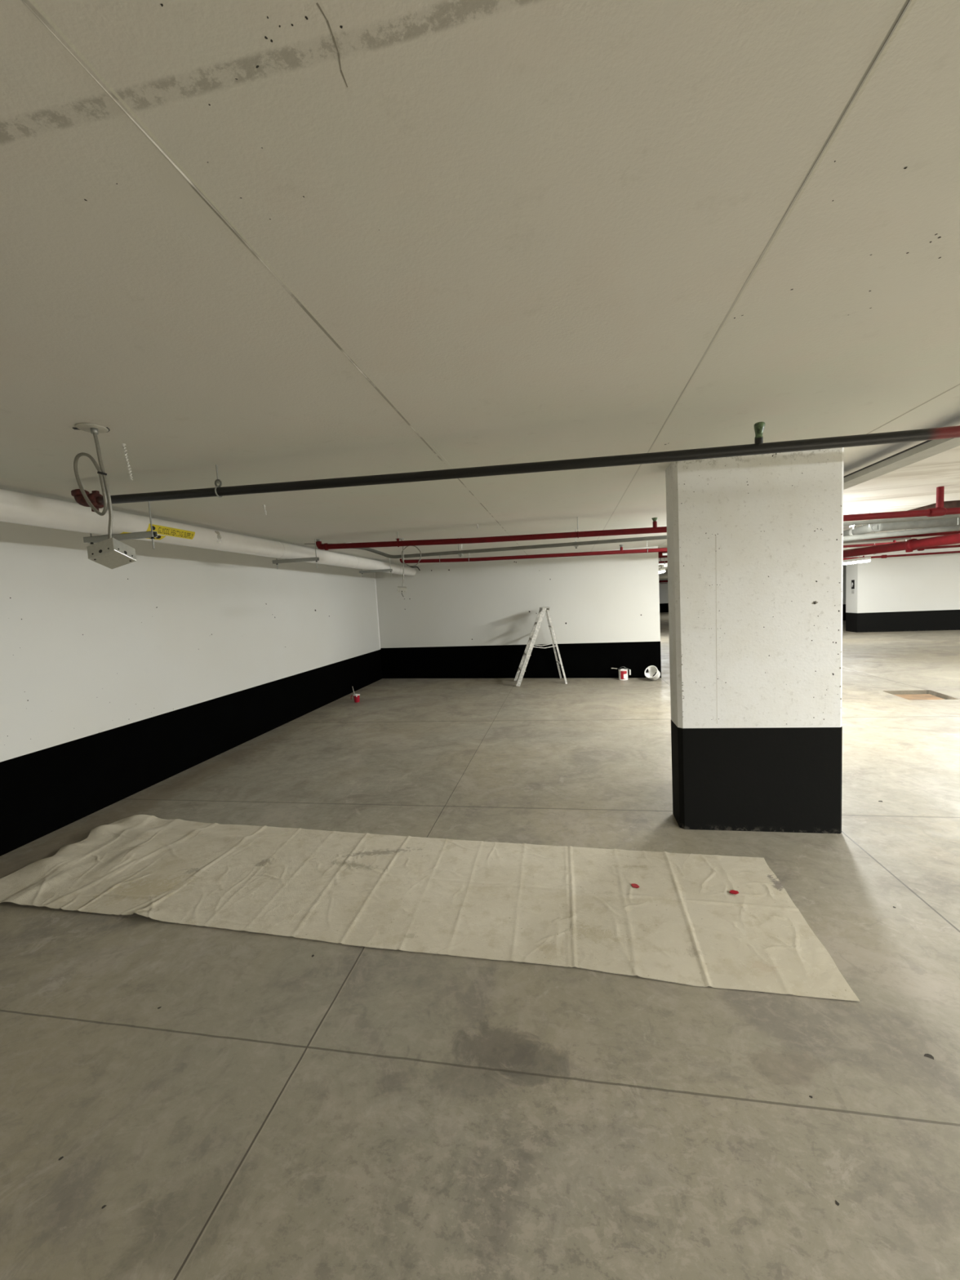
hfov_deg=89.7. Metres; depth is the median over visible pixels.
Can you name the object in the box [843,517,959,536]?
drain pipe
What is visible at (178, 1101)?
floor
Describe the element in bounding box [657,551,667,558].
pipe
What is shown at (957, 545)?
pipe
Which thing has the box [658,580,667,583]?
pipe
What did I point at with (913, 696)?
pit cover
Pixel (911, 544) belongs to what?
pipe
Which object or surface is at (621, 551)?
pipe
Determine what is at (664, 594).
wall
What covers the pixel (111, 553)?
junction box
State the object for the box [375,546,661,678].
wall
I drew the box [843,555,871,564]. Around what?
strip light
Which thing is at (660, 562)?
pipe
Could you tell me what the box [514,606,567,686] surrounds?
stepladder
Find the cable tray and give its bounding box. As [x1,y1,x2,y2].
[843,437,959,489]
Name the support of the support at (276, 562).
hanging from the ceiling
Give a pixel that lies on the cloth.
(714, 921)
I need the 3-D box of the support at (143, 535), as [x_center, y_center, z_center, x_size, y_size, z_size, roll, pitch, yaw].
[-2.547,-0.790,3.404,0.570,0.328,0.041,-2,5,10]
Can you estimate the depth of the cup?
8.17 m
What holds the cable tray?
hanging from the ceiling
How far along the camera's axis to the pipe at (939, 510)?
4.99 m
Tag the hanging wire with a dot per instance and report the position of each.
(122, 444)
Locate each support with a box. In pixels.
[83,501,157,548]
[272,538,319,568]
[359,558,392,577]
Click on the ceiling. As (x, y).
(262, 242)
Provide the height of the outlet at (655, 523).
0.085 m
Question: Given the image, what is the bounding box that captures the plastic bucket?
[644,665,660,680]
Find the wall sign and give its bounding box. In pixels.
[851,579,854,593]
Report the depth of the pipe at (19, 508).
3.76 m
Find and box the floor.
[0,612,959,1279]
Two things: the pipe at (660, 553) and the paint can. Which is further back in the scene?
the pipe at (660, 553)
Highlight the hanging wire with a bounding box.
[121,443,133,480]
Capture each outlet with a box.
[653,520,657,527]
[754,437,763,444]
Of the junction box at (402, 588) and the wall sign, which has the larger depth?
the wall sign
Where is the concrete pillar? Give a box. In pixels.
[665,447,844,833]
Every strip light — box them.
[658,564,665,573]
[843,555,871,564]
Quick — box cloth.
[0,814,859,1001]
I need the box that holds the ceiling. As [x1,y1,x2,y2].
[0,0,959,580]
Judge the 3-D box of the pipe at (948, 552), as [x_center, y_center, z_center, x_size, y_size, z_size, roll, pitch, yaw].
[12.387,-2.410,12.893,6.000,0.251,0.090,-2,5,10]
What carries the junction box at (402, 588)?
hanging from the ceiling
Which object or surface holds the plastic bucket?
on the floor
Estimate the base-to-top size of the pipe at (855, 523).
0.241 m
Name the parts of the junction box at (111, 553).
ceiling plate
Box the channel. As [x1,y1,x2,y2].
[662,537,911,555]
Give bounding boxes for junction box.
[72,422,136,568]
[395,537,421,596]
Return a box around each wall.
[0,521,382,856]
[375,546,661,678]
[658,579,668,612]
[842,564,846,620]
[845,546,959,632]
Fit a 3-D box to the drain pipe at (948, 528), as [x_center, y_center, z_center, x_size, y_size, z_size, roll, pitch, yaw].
[6.883,-1.533,5.906,4.429,0.273,0.387,-2,5,17]
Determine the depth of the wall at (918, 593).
14.39 m
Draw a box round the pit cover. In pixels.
[894,693,944,700]
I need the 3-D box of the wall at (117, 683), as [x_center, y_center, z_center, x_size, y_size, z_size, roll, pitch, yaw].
[-3.599,0.351,2.957,0.268,2.413,19.502,-2,5,9]
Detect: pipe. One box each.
[0,488,416,576]
[71,422,959,511]
[304,505,959,558]
[315,486,959,550]
[400,530,959,563]
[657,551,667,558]
[658,559,667,568]
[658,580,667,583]
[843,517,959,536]
[843,517,959,541]
[843,532,959,557]
[843,540,902,547]
[843,551,959,559]
[916,544,959,551]
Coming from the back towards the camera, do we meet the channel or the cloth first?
the channel
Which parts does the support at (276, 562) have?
threaded rod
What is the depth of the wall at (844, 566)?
19.61 m
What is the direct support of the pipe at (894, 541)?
hanging from the ceiling
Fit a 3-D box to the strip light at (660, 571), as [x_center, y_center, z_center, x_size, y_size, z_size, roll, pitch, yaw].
[5.827,-2.286,15.690,0.152,0.238,1.212,-2,5,10]
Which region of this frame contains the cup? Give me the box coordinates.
[351,693,359,702]
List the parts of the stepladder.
rail, rail, rail, rail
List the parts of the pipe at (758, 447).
hanger rod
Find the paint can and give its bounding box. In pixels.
[617,666,631,679]
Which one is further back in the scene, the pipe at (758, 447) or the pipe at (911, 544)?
the pipe at (911, 544)
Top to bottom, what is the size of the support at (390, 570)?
0.328 m
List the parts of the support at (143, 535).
threaded rod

